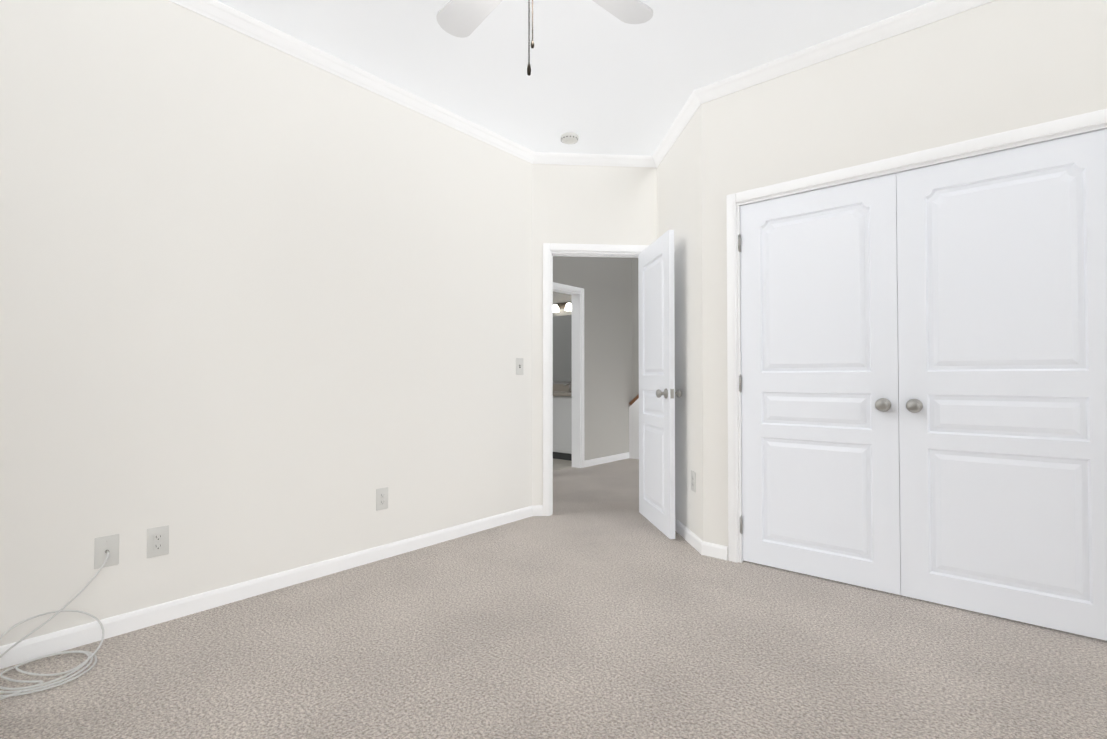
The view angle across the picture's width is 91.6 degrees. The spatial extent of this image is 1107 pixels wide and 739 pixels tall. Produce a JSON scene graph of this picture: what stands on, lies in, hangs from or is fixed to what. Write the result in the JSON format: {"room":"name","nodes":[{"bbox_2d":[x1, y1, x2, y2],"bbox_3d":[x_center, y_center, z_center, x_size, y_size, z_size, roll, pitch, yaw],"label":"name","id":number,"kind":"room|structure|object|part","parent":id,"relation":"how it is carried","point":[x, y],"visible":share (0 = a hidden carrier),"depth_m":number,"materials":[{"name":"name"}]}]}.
{"room":"empty bedroom","nodes":[
{"label":"empty bedroom","id":0,"kind":"room"},
{"bbox_2d":[0,0,531,645],"bbox_3d":[-1.480,-0.293,2.647,0.120,2.755,3.920,-1,-1,40],"label":"wall","id":1,"kind":"structure","parent":0,"point":[264,308],"depth_m":2.51,"materials":[{"name":"white paint"}]},
{"bbox_2d":[94,534,118,568],"bbox_3d":[-1.792,0.731,2.159,0.016,0.124,0.078,-1,-1,40],"label":"outlet","id":2,"kind":"object","parent":1,"relation":"attached to","point":[103,545],"visible":1,"depth_m":2.16,"materials":[{"name":"grey plastic"}]},
{"bbox_2d":[0,551,108,699],"bbox_3d":[-1.769,0.895,1.855,0.410,0.346,0.437,-1,-1,40],"label":"coaxial cable","id":3,"kind":"object","parent":2,"relation":"attached to","point":[90,655],"visible":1,"depth_m":1.90,"materials":[{"name":"grey plastic"}]},
{"bbox_2d":[147,525,168,557],"bbox_3d":[-1.684,0.733,2.291,0.008,0.124,0.078,-1,-1,40],"label":"electrical outlet","id":4,"kind":"object","parent":1,"relation":"attached to","point":[157,541],"visible":1,"depth_m":2.29,"materials":[{"name":"grey plastic"}]},
{"bbox_2d":[376,487,387,510],"bbox_3d":[-0.989,0.747,3.108,0.008,0.124,0.078,-1,-1,40],"label":"electrical outlet","id":5,"kind":"object","parent":1,"relation":"attached to","point":[381,498],"visible":1,"depth_m":3.10,"materials":[{"name":"grey plastic"}]},
{"bbox_2d":[516,358,522,374],"bbox_3d":[-0.245,-0.023,3.985,0.020,0.124,0.078,-1,-1,40],"label":"light switch","id":6,"kind":"object","parent":1,"relation":"attached to","point":[519,366],"visible":1,"depth_m":3.98,"materials":[{"name":"grey plastic"}]},
{"bbox_2d":[168,0,994,167],"bbox_3d":[0.206,-1.652,1.766,3.620,0.068,4.490,-1,-1,40],"label":"crown molding","id":7,"kind":"structure","parent":1,"relation":"attached to","point":[275,38],"depth_m":2.91,"materials":[{"name":"white paint"}]},
{"bbox_2d":[0,458,1106,738],"bbox_3d":[-0.204,1.149,3.651,6.990,0.106,7.140,-1,-1,40],"label":"floor","id":8,"kind":"structure","parent":0,"point":[596,604],"depth_m":2.00,"materials":[{"name":"carpet"}]},
{"bbox_2d":[553,395,571,460],"bbox_3d":[0.089,0.751,7.166,1.230,0.820,0.570,-1,-1,40],"label":"bathroom vanity","id":9,"kind":"object","parent":8,"relation":"on","point":[562,421],"depth_m":6.82,"materials":[{"name":"grey paint"}]},
{"bbox_2d":[553,391,571,394],"bbox_3d":[0.089,0.326,7.173,1.250,0.059,0.570,-1,-1,40],"label":"countertop","id":10,"kind":"structure","parent":9,"relation":"on","point":[554,392],"depth_m":6.92,"materials":[{"name":"beige stone"}]},
{"bbox_2d":[553,291,571,383],"bbox_3d":[-0.038,-0.206,7.749,2.200,2.755,0.120,-1,-1,40],"label":"wall","id":11,"kind":"structure","parent":0,"point":[558,297],"depth_m":7.54,"materials":[{"name":"grey paint"}]},
{"bbox_2d":[553,302,570,311],"bbox_3d":[0.223,-0.868,7.350,0.640,0.135,0.158,-1,-1,40],"label":"sconce","id":12,"kind":"object","parent":11,"relation":"attached to","point":[558,306],"visible":0.52,"depth_m":7.45,"materials":[{"name":"white glass"}]},
{"bbox_2d":[553,314,571,381],"bbox_3d":[0.270,-0.295,7.396,1.140,0.930,0.012,-1,-1,40],"label":"bathroom mirror","id":13,"kind":"object","parent":11,"relation":"attached to","point":[562,348],"depth_m":7.51,"materials":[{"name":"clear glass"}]},
{"bbox_2d":[553,383,571,390],"bbox_3d":[0.268,0.255,7.384,1.250,0.100,0.020,-1,-1,40],"label":"backsplash","id":14,"kind":"structure","parent":11,"relation":"attached to","point":[556,387],"depth_m":7.49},
{"bbox_2d":[217,0,934,155],"bbox_3d":[-0.204,-1.703,3.700,6.990,0.100,7.140,-1,-1,40],"label":"ceiling","id":15,"kind":"structure","parent":0,"point":[599,80],"depth_m":2.81,"materials":[{"name":"white paint"}]},
{"bbox_2d":[436,0,652,75],"bbox_3d":[-0.065,-1.298,1.735,0.839,0.777,0.839,0,-1,4],"label":"ceiling fan","id":16,"kind":"object","parent":15,"relation":"hanging from","point":[461,18],"visible":1,"depth_m":2.04,"materials":[{"name":"white"}]},
{"bbox_2d":[560,132,577,143],"bbox_3d":[0.113,-1.630,3.809,0.128,0.043,0.128,-1,-1,40],"label":"smoke detector","id":17,"kind":"object","parent":15,"relation":"attached to","point":[569,138],"visible":1,"depth_m":3.77,"materials":[{"name":"grey plastic"}]},
{"bbox_2d":[553,256,631,460],"bbox_3d":[-0.280,-0.242,5.676,0.120,2.755,3.950,-1,-1,40],"label":"wall","id":18,"kind":"structure","parent":0,"point":[605,283],"depth_m":6.66,"materials":[{"name":"paint"}]},
{"bbox_2d":[553,282,583,467],"bbox_3d":[0.031,0.093,6.036,0.160,2.098,0.846,-1,-1,40],"label":"door frame","id":19,"kind":"structure","parent":18,"relation":"attached to","point":[577,301],"depth_m":6.29,"materials":[{"name":"white paint"}]},
{"bbox_2d":[584,452,628,466],"bbox_3d":[0.696,1.115,6.697,0.014,0.077,1.036,-1,-1,40],"label":"baseboard","id":20,"kind":"structure","parent":18,"relation":"attached to","point":[607,459],"depth_m":6.63,"materials":[{"name":"white paint"}]},
{"bbox_2d":[532,164,656,505],"bbox_3d":[0.293,-0.267,4.197,1.026,2.755,0.120,0,-1,-5],"label":"wall","id":21,"kind":"structure","parent":0,"point":[590,204],"depth_m":4.14,"materials":[{"name":"white paint"}]},
{"bbox_2d":[0,505,542,668],"bbox_3d":[-1.362,1.046,2.647,0.030,0.077,3.869,-1,-1,40],"label":"baseboard","id":22,"kind":"structure","parent":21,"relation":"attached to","point":[22,651],"depth_m":2.48,"materials":[{"name":"white paint"}]},
{"bbox_2d":[543,243,648,515],"bbox_3d":[0.336,0.074,4.195,0.846,2.073,0.160,0,-1,-5],"label":"door frame","id":23,"kind":"structure","parent":21,"relation":"attached to","point":[549,249],"depth_m":4.10,"materials":[{"name":"white paint"}]},
{"bbox_2d":[638,230,681,538],"bbox_3d":[0.720,0.097,3.810,0.167,1.990,0.707,0,-1,-7],"label":"entry door","id":24,"kind":"structure","parent":23,"relation":"attached to","point":[657,393],"depth_m":3.71,"materials":[{"name":"white paint"}]},
{"bbox_3d":[0.757,0.157,3.506,0.167,0.066,0.096,0,-1,-7],"label":"knob","id":25,"kind":"part","parent":24,"relation":"part of","materials":[{"name":"silver metal"}]},
{"bbox_2d":[629,398,638,458],"bbox_3d":[1.579,0.193,6.588,1.480,1.916,0.090,-1,-1,40],"label":"wall","id":26,"kind":"structure","parent":0,"point":[634,430],"depth_m":6.97,"materials":[{"name":"white paint"}]},
{"bbox_2d":[629,394,638,404],"bbox_3d":[1.579,-0.173,6.594,1.524,1.302,0.052,-1,-1,40],"label":"stair handrail","id":27,"kind":"object","parent":26,"relation":"on","point":[631,402],"visible":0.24,"depth_m":7.00,"materials":[{"name":"brown wood"}]},
{"bbox_2d":[632,258,638,399],"bbox_3d":[2.025,-0.230,6.386,6.870,2.755,0.120,-1,-1,40],"label":"wall","id":28,"kind":"structure","parent":0,"point":[635,355],"depth_m":7.12,"materials":[{"name":"paint"}]},
{"bbox_2d":[657,105,702,540],"bbox_3d":[0.903,-0.274,3.757,0.120,2.755,1.096,0,-1,-5],"label":"wall","id":29,"kind":"structure","parent":0,"point":[679,190],"depth_m":3.48,"materials":[{"name":"white paint"}]},
{"bbox_2d":[691,470,695,492],"bbox_3d":[0.870,0.696,3.349,0.008,0.124,0.078,0,-1,-5],"label":"outlet","id":30,"kind":"object","parent":29,"relation":"attached to","point":[693,480],"visible":1,"depth_m":3.34,"materials":[{"name":"grey plastic"}]},
{"bbox_2d":[701,0,1106,545],"bbox_3d":[1.778,-0.295,2.526,2.240,2.755,0.120,-1,-1,40],"label":"wall","id":31,"kind":"structure","parent":0,"point":[994,67],"depth_m":2.62,"materials":[{"name":"white paint"}]},
{"bbox_2d":[675,518,727,559],"bbox_3d":[0.884,1.063,3.629,0.885,0.077,0.704,-1,-1,40],"label":"baseboard","id":32,"kind":"structure","parent":31,"relation":"attached to","point":[718,551],"depth_m":3.18,"materials":[{"name":"white paint"}]},
{"bbox_2d":[738,234,741,533],"bbox_3d":[1.061,0.079,3.058,0.015,1.707,0.015,-1,-1,40],"label":"left closet door hinges","id":33,"kind":"object","parent":31,"relation":"attached to","point":[739,242],"visible":1,"depth_m":3.05,"materials":[{"name":"silver metal"}]},
{"bbox_2d":[740,173,900,594],"bbox_3d":[1.347,0.067,2.804,0.759,2.015,0.101,-1,-1,40],"label":"closet door","id":34,"kind":"structure","parent":31,"relation":"in","point":[820,403],"depth_m":2.79,"materials":[{"name":"white paint"}]},
{"bbox_3d":[1.577,0.171,2.583,0.066,0.066,0.066,-1,-1,40],"label":"knob","id":35,"kind":"part","parent":34,"relation":"part of","materials":[{"name":"silver metal"}]},
{"bbox_2d":[726,109,1106,562],"bbox_3d":[1.672,0.034,2.599,1.660,2.098,0.141,-1,-1,40],"label":"trim","id":36,"kind":"structure","parent":31,"relation":"attached to","point":[1059,129],"depth_m":2.90,"materials":[{"name":"white paint"}]},
{"bbox_2d":[896,129,1106,640],"bbox_3d":[1.927,0.059,2.310,0.759,2.015,0.101,-1,-1,40],"label":"closet door","id":37,"kind":"structure","parent":31,"relation":"in","point":[1002,305],"depth_m":2.31,"materials":[{"name":"white paint"}]},
{"bbox_3d":[1.673,0.170,2.501,0.066,0.066,0.066,-1,-1,40],"label":"knob","id":38,"kind":"part","parent":37,"relation":"part of","materials":[{"name":"silver metal"}]}
]}

